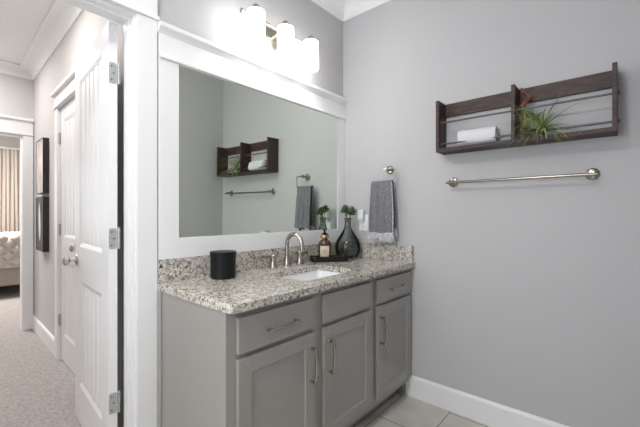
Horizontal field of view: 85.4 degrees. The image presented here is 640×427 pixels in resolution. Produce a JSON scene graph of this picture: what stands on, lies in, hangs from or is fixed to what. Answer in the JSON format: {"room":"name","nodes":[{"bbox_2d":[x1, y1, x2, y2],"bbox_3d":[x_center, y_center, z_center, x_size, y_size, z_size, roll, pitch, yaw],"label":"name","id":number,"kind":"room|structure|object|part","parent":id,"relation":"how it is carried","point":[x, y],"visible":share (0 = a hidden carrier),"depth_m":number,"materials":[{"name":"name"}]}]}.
{"room":"bathroom","nodes":[
{"label":"bathroom","id":0,"kind":"room"},
{"bbox_2d":[0,136,19,149],"bbox_3d":[-6.201,-0.165,6.042,0.100,2.710,5.600,0,0,41],"label":"wall","id":1,"kind":"structure","parent":0,"point":[11,142],"depth_m":6.47,"materials":[{"name":"grey paint"}]},
{"bbox_2d":[0,146,19,149],"bbox_3d":[-6.247,-1.194,5.796,0.152,0.058,2.168,0,0,41],"label":"curtain rod","id":2,"kind":"object","parent":1,"relation":"attached to","point":[0,146],"visible":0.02,"depth_m":6.36,"materials":[{"name":"white paint"}]},
{"bbox_2d":[0,148,19,231],"bbox_3d":[-5.685,-0.025,6.365,0.059,2.300,0.503,0,0,41],"label":"curtain","id":3,"kind":"object","parent":2,"relation":"hanging from","point":[9,159],"visible":0.47,"depth_m":6.36,"materials":[{"name":"beige fabric"}]},
{"bbox_2d":[0,73,33,314],"bbox_3d":[-3.181,-0.165,3.426,0.110,2.710,5.600,0,0,41],"label":"wall","id":4,"kind":"structure","parent":0,"point":[16,93],"depth_m":3.51,"materials":[{"name":"grey paint"}]},
{"bbox_2d":[0,59,32,79],"bbox_3d":[-2.254,-1.423,2.206,2.890,0.095,1.170,0,0,41],"label":"trim","id":5,"kind":"structure","parent":4,"relation":"attached to","point":[6,67],"depth_m":3.44,"materials":[{"name":"white paint"}]},
{"bbox_2d":[0,114,33,329],"bbox_3d":[-3.354,0.111,3.195,0.152,2.151,1.104,0,0,41],"label":"trim","id":6,"kind":"structure","parent":4,"relation":"attached to","point":[10,126],"depth_m":3.54,"materials":[{"name":"white paint"}]},
{"bbox_2d":[0,0,53,63],"bbox_3d":[-2.047,-1.535,2.444,2.890,0.130,5.600,0,0,41],"label":"ceiling","id":7,"kind":"structure","parent":0,"point":[20,20],"depth_m":2.70,"materials":[{"name":"white paint"}]},
{"bbox_2d":[34,10,123,426],"bbox_3d":[-1.859,-0.150,2.661,2.890,2.680,0.110,0,0,42],"label":"wall","id":8,"kind":"structure","parent":0,"point":[88,26],"depth_m":2.80,"materials":[{"name":"grey paint"}]},
{"bbox_2d":[36,137,48,193],"bbox_3d":[-2.547,-0.427,3.183,0.320,0.490,0.045,0,0,42],"label":"framed picture","id":9,"kind":"object","parent":8,"relation":"attached to","point":[42,145],"visible":1,"depth_m":3.09,"materials":[{"name":"black wood"}]},
{"bbox_2d":[36,197,48,251],"bbox_3d":[-2.547,0.095,3.183,0.320,0.490,0.045,0,0,42],"label":"framed picture","id":10,"kind":"object","parent":8,"relation":"attached to","point":[42,203],"visible":1,"depth_m":3.09,"materials":[{"name":"black wood"}]},
{"bbox_2d":[32,315,53,354],"bbox_3d":[-2.583,1.119,3.236,1.045,0.135,0.017,0,0,42],"label":"baseboard","id":11,"kind":"structure","parent":8,"relation":"attached to","point":[38,327],"depth_m":3.18,"materials":[{"name":"white paint"}]},
{"bbox_2d":[20,0,83,80],"bbox_3d":[-1.938,-1.423,2.574,2.890,0.095,0.125,0,0,42],"label":"trim","id":12,"kind":"structure","parent":8,"relation":"attached to","point":[61,16],"depth_m":2.78,"materials":[{"name":"white paint"}]},
{"bbox_2d":[50,63,78,359],"bbox_3d":[-1.833,0.101,2.607,0.930,2.171,0.155,0,0,42],"label":"trim","id":13,"kind":"structure","parent":8,"relation":"attached to","point":[64,92],"depth_m":2.81,"materials":[{"name":"white paint"}]},
{"bbox_2d":[59,98,74,373],"bbox_3d":[-1.870,0.163,2.578,0.692,2.014,0.106,0,0,42],"label":"door","id":14,"kind":"structure","parent":8,"relation":"in","point":[67,135],"depth_m":2.67,"materials":[{"name":"white paint"}]},
{"bbox_3d":[-1.670,0.235,2.372,0.064,0.064,0.071,0,0,42],"label":"knob","id":15,"kind":"part","parent":14,"relation":"part of","materials":[{"name":"silver metal"}]},
{"bbox_2d":[62,21,119,426],"bbox_3d":[-1.170,0.163,1.794,0.177,2.026,0.720,0,0,-45],"label":"door","id":16,"kind":"structure","parent":8,"relation":"in","point":[97,75],"depth_m":1.70,"materials":[{"name":"white paint"}]},
{"bbox_3d":[-1.418,0.265,1.967,0.071,0.064,0.064,0,0,-45],"label":"knob","id":17,"kind":"part","parent":16,"relation":"part of","materials":[{"name":"silver metal"}]},
{"bbox_2d":[0,284,490,426],"bbox_3d":[-2.926,1.213,3.205,8.765,0.054,5.600,0,0,41],"label":"floor","id":18,"kind":"structure","parent":0,"point":[37,389],"depth_m":2.27,"materials":[{"name":"beige carpet"}]},
{"bbox_2d":[0,231,19,286],"bbox_3d":[-5.386,0.737,4.972,1.633,0.896,2.278,0,0,41],"label":"bed","id":19,"kind":"object","parent":18,"relation":"on","point":[9,241],"visible":0.34,"depth_m":4.93,"materials":[{"name":"beige fabric"}]},
{"bbox_2d":[0,231,19,268],"bbox_3d":[-5.171,0.530,4.787,1.066,0.482,2.278,0,0,41],"label":"quilt","id":20,"kind":"object","parent":19,"relation":"on","point":[9,241],"depth_m":4.92,"materials":[{"name":"grey fabric"}]},
{"bbox_2d":[157,269,410,426],"bbox_3d":[-0.056,0.769,1.902,0.610,0.842,1.408,0,0,41],"label":"vanity cabinet","id":21,"kind":"object","parent":18,"relation":"on","point":[333,357],"visible":0.96,"depth_m":1.49,"materials":[{"name":"grey paint"}]},
{"bbox_3d":[-0.163,0.441,1.395,0.019,0.131,0.407,0,0,41],"label":"drawer","id":22,"kind":"part","parent":21,"relation":"part of","materials":[{"name":"grey paint"}]},
{"bbox_3d":[-0.163,0.788,1.395,0.019,0.524,0.407,0,0,41],"label":"door","id":23,"kind":"part","parent":21,"relation":"part of","materials":[{"name":"grey paint"}]},
{"bbox_3d":[-0.141,0.442,1.371,0.044,0.017,0.167,0,0,41],"label":"handle","id":24,"kind":"part","parent":21,"relation":"part of","materials":[{"name":"silver metal"}]},
{"bbox_2d":[157,241,414,313],"bbox_3d":[-0.064,0.279,1.911,0.586,0.136,1.408,0,0,41],"label":"countertop","id":25,"kind":"structure","parent":21,"relation":"on","point":[255,285],"depth_m":1.68,"materials":[{"name":"stone"}]},
{"bbox_2d":[210,250,235,279],"bbox_3d":[-0.475,0.249,1.703,0.126,0.131,0.126,0,0,41],"label":"lidded canister","id":26,"kind":"object","parent":25,"relation":"on","point":[222,262],"visible":1,"depth_m":1.65,"materials":[{"name":"black plastic"}]},
{"bbox_3d":[-0.475,0.195,1.703,0.126,0.024,0.126,0,0,41],"label":"lid","id":27,"kind":"part","parent":26,"relation":"part of","materials":[{"name":"black ceramic"}]},
{"bbox_2d":[262,232,307,267],"bbox_3d":[-0.157,0.213,2.057,0.165,0.204,0.370,0,0,41],"label":"faucet","id":28,"kind":"object","parent":25,"relation":"on","point":[301,252],"visible":1,"depth_m":2.07,"materials":[{"name":"silver metal"}]},
{"bbox_3d":[-0.271,0.274,2.010,0.050,0.081,0.050,0,0,41],"label":"handle","id":29,"kind":"part","parent":28,"relation":"part of","materials":[{"name":"silver metal"}]},
{"bbox_3d":[-0.199,0.285,2.093,0.054,0.060,0.054,0,0,41],"label":"spout","id":30,"kind":"part","parent":28,"relation":"part of","materials":[{"name":"silver metal"}]},
{"bbox_3d":[-0.151,0.186,2.052,0.151,0.149,0.025,0,0,41],"label":"spout","id":31,"kind":"part","parent":28,"relation":"part of","materials":[{"name":"silver metal"}]},
{"bbox_3d":[-0.127,0.274,2.176,0.050,0.081,0.050,0,0,41],"label":"handle","id":32,"kind":"part","parent":28,"relation":"part of","materials":[{"name":"silver metal"}]},
{"bbox_2d":[284,270,340,280],"bbox_3d":[-0.038,0.425,1.878,0.338,0.154,0.473,0,0,41],"label":"sink","id":33,"kind":"object","parent":25,"relation":"in","point":[311,275],"visible":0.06,"depth_m":2.07,"materials":[{"name":"white ceramic"}]},
{"bbox_2d":[309,255,348,262],"bbox_3d":[0.060,0.297,2.291,0.256,0.035,0.100,0,0,-14],"label":"tray","id":34,"kind":"object","parent":25,"relation":"on","point":[313,258],"visible":0.99,"depth_m":2.25,"materials":[{"name":"black paint"}]},
{"bbox_2d":[318,229,330,256],"bbox_3d":[0.031,0.205,2.279,0.086,0.205,0.087,0,0,41],"label":"soap bottle","id":35,"kind":"object","parent":34,"relation":"on","point":[324,245],"visible":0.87,"depth_m":2.25,"materials":[{"name":"orange glass"}]},
{"bbox_2d":[335,218,360,258],"bbox_3d":[0.197,0.172,2.461,0.184,0.284,0.184,0,0,41],"label":"glass vase","id":36,"kind":"object","parent":25,"relation":"on","point":[343,231],"visible":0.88,"depth_m":2.43,"materials":[{"name":"black glass"}]},
{"bbox_2d":[340,205,356,227],"bbox_3d":[0.202,0.016,2.458,0.131,0.168,0.114,0,0,7],"label":"stems","id":37,"kind":"object","parent":36,"relation":"in","point":[350,211],"visible":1,"depth_m":2.44,"materials":[{"name":"green plant"}]},
{"bbox_3d":[0.199,0.037,2.453,0.052,0.126,0.044,0,0,18],"label":"stem","id":38,"kind":"part","parent":37,"relation":"part of","materials":[{"name":"green plant"}]},
{"bbox_3d":[-0.025,0.660,1.505,0.044,0.162,0.017,0,0,41],"label":"handle","id":39,"kind":"part","parent":21,"relation":"part of","materials":[{"name":"silver metal"}]},
{"bbox_3d":[0.057,0.660,1.600,0.044,0.162,0.017,0,0,41],"label":"handle","id":40,"kind":"part","parent":21,"relation":"part of","materials":[{"name":"silver metal"}]},
{"bbox_3d":[0.146,0.441,1.750,0.019,0.131,0.405,0,0,41],"label":"drawer","id":41,"kind":"part","parent":21,"relation":"part of","materials":[{"name":"grey paint"}]},
{"bbox_3d":[0.146,0.788,1.750,0.019,0.524,0.405,0,0,41],"label":"door","id":42,"kind":"part","parent":21,"relation":"part of","materials":[{"name":"grey paint"}]},
{"bbox_3d":[0.360,0.660,1.949,0.044,0.162,0.017,0,0,41],"label":"handle","id":43,"kind":"part","parent":21,"relation":"part of","materials":[{"name":"silver metal"}]},
{"bbox_3d":[0.450,0.441,2.102,0.019,0.131,0.410,0,0,41],"label":"drawer","id":44,"kind":"part","parent":21,"relation":"part of","materials":[{"name":"grey paint"}]},
{"bbox_3d":[0.450,0.788,2.102,0.019,0.524,0.410,0,0,41],"label":"door","id":45,"kind":"part","parent":21,"relation":"part of","materials":[{"name":"grey paint"}]},
{"bbox_3d":[0.471,0.442,2.078,0.044,0.017,0.167,0,0,41],"label":"handle","id":46,"kind":"part","parent":21,"relation":"part of","materials":[{"name":"silver metal"}]},
{"bbox_2d":[157,0,342,96],"bbox_3d":[-1.267,-0.205,1.054,0.110,2.790,4.520,0,0,41],"label":"wall","id":47,"kind":"structure","parent":0,"point":[220,22],"depth_m":2.11,"materials":[{"name":"grey paint"}]},
{"bbox_2d":[59,0,135,426],"bbox_3d":[-1.091,0.158,1.258,0.110,2.065,0.780,0,0,41],"label":"trim","id":48,"kind":"structure","parent":47,"relation":"attached to","point":[102,8],"depth_m":1.51,"materials":[{"name":"white paint"}]},
{"bbox_2d":[103,0,159,426],"bbox_3d":[-1.032,0.075,1.207,0.045,2.230,0.970,0,0,41],"label":"trim","id":49,"kind":"structure","parent":47,"relation":"attached to","point":[146,11],"depth_m":1.52,"materials":[{"name":"white paint"}]},
{"bbox_2d":[157,242,343,282],"bbox_3d":[-0.283,0.263,2.090,0.020,0.104,1.384,0,0,41],"label":"backsplash","id":50,"kind":"structure","parent":47,"relation":"attached to","point":[168,270],"depth_m":1.88,"materials":[{"name":"stone"}]},
{"bbox_2d":[157,20,347,259],"bbox_3d":[-0.267,-0.325,2.090,0.045,1.070,1.403,0,0,41],"label":"vanity mirror","id":51,"kind":"object","parent":47,"relation":"attached to","point":[251,152],"visible":0.96,"depth_m":1.90,"materials":[{"name":"white mirror"}]},
{"bbox_3d":[-0.703,-0.247,1.606,0.020,0.916,0.094,0,0,41],"label":"frame","id":52,"kind":"part","parent":51,"relation":"part of","materials":[{"name":"white paint"}]},
{"bbox_3d":[-0.267,-0.839,2.090,0.045,0.042,1.403,0,0,41],"label":"cap moulding","id":53,"kind":"part","parent":51,"relation":"part of","materials":[{"name":"white paint"}]},
{"bbox_2d":[179,65,337,237],"bbox_3d":[-0.273,-0.296,2.102,0.012,0.830,1.226,0,0,41],"label":"mirror glass","id":54,"kind":"object","parent":51,"relation":"on","point":[255,161],"depth_m":1.96,"materials":[{"name":"white"}]},
{"bbox_3d":[-0.273,0.163,2.102,0.019,0.096,1.218,0,0,41],"label":"rail","id":55,"kind":"part","parent":51,"relation":"part of","materials":[{"name":"white paint"}]},
{"bbox_3d":[0.154,-0.247,2.595,0.020,0.916,0.087,0,0,41],"label":"frame","id":56,"kind":"part","parent":51,"relation":"part of","materials":[{"name":"white paint"}]},
{"bbox_2d":[240,3,317,71],"bbox_3d":[-0.228,-1.005,2.035,0.176,0.210,0.562,0,0,41],"label":"vanity light","id":57,"kind":"object","parent":47,"relation":"attached to","point":[259,35],"visible":1,"depth_m":1.97,"materials":[{"name":"white glass"}]},
{"bbox_3d":[-0.340,-0.987,1.842,0.094,0.174,0.094,0,0,41],"label":"lamp shade","id":58,"kind":"part","parent":57,"relation":"part of","materials":[{"name":"white glass"}]},
{"bbox_3d":[-0.199,-0.987,2.005,0.094,0.174,0.094,0,0,41],"label":"lamp shade","id":59,"kind":"part","parent":57,"relation":"part of","materials":[{"name":"white glass"}]},
{"bbox_3d":[-0.057,-0.987,2.169,0.094,0.174,0.094,0,0,41],"label":"lamp shade","id":60,"kind":"part","parent":57,"relation":"part of","materials":[{"name":"white glass"}]},
{"bbox_2d":[311,0,391,21],"bbox_3d":[-0.177,-1.500,0.957,1.665,0.100,3.000,0,0,41],"label":"trim","id":61,"kind":"structure","parent":47,"relation":"attached to","point":[343,10],"depth_m":2.51,"materials":[{"name":"white paint"}]},
{"bbox_2d":[343,0,639,426],"bbox_3d":[0.889,-0.205,2.097,1.785,2.790,0.120,0,0,41],"label":"wall","id":62,"kind":"structure","parent":0,"point":[525,294],"depth_m":1.88,"materials":[{"name":"grey paint"}]},
{"bbox_2d":[359,215,367,230],"bbox_3d":[0.315,0.066,2.509,0.074,0.116,0.008,0,0,41],"label":"wall outlet","id":63,"kind":"object","parent":62,"relation":"attached to","point":[363,226],"visible":0.73,"depth_m":2.50,"materials":[{"name":"white plastic"}]},
{"bbox_2d":[357,210,364,221],"bbox_3d":[0.296,0.017,2.499,0.048,0.090,0.032,0,0,41],"label":"night light","id":64,"kind":"object","parent":63,"relation":"attached to","point":[360,213],"visible":1,"depth_m":2.49,"materials":[{"name":"white plastic"}]},
{"bbox_2d":[383,166,395,183],"bbox_3d":[0.443,-0.261,2.356,0.189,0.130,0.072,0,0,41],"label":"towel ring","id":65,"kind":"object","parent":62,"relation":"attached to","point":[389,169],"visible":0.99,"depth_m":2.31,"materials":[{"name":"silver metal"}]},
{"bbox_2d":[366,180,397,242],"bbox_3d":[0.420,-0.011,2.330,0.218,0.419,0.078,0,0,41],"label":"hand towel","id":66,"kind":"object","parent":65,"relation":"hanging from","point":[382,210],"visible":1,"depth_m":2.31,"materials":[{"name":"grey fabric"}]},
{"bbox_2d":[406,375,568,426],"bbox_3d":[0.977,1.123,1.931,1.195,0.135,0.016,0,0,41],"label":"baseboard","id":67,"kind":"structure","parent":62,"relation":"attached to","point":[490,413],"depth_m":2.00,"materials":[{"name":"white paint"}]},
{"bbox_2d":[446,168,599,186],"bbox_3d":[1.030,-0.188,1.847,0.718,0.058,0.073,0,0,41],"label":"towel bar","id":68,"kind":"object","parent":62,"relation":"attached to","point":[592,173],"visible":1,"depth_m":1.75,"materials":[{"name":"silver metal"}]},
{"bbox_2d":[436,62,620,154],"bbox_3d":[1.029,-0.509,1.815,0.821,0.302,0.122,0,0,41],"label":"wall shelf","id":69,"kind":"object","parent":62,"relation":"attached to","point":[608,79],"visible":0.98,"depth_m":1.77,"materials":[{"name":"brown wood"}]},
{"bbox_3d":[0.726,-0.509,2.078,0.018,0.302,0.122,0,0,41],"label":"panel","id":70,"kind":"part","parent":69,"relation":"part of","materials":[{"name":"brown wood"}]},
{"bbox_2d":[457,127,499,145],"bbox_3d":[0.883,-0.430,1.948,0.208,0.099,0.095,0,0,41],"label":"rolled towel","id":71,"kind":"object","parent":69,"relation":"on","point":[464,136],"visible":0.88,"depth_m":1.91,"materials":[{"name":"white fabric"}]},
{"bbox_3d":[1.010,-0.533,1.790,0.817,0.016,0.016,0,0,41],"label":"metal rod","id":72,"kind":"part","parent":69,"relation":"part of","materials":[{"name":"grey metal"}]},
{"bbox_3d":[1.010,-0.408,1.790,0.817,0.016,0.016,0,0,41],"label":"metal rod","id":73,"kind":"part","parent":69,"relation":"part of","materials":[{"name":"grey metal"}]},
{"bbox_2d":[519,88,544,137],"bbox_3d":[1.079,-0.517,1.764,0.116,0.272,0.044,0,0,41],"label":"driftwood","id":74,"kind":"object","parent":69,"relation":"on","point":[528,97],"visible":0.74,"depth_m":1.78,"materials":[{"name":"brown wood"}]},
{"bbox_2d":[500,93,583,151],"bbox_3d":[1.036,-0.437,1.645,0.386,0.288,0.242,0,0,41],"label":"air plant","id":75,"kind":"object","parent":69,"relation":"on","point":[535,119],"visible":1,"depth_m":1.70,"materials":[{"name":"green plant"}]},
{"bbox_3d":[1.325,-0.509,1.559,0.018,0.302,0.122,0,0,41],"label":"panel","id":76,"kind":"part","parent":69,"relation":"part of","materials":[{"name":"brown wood"}]}
]}

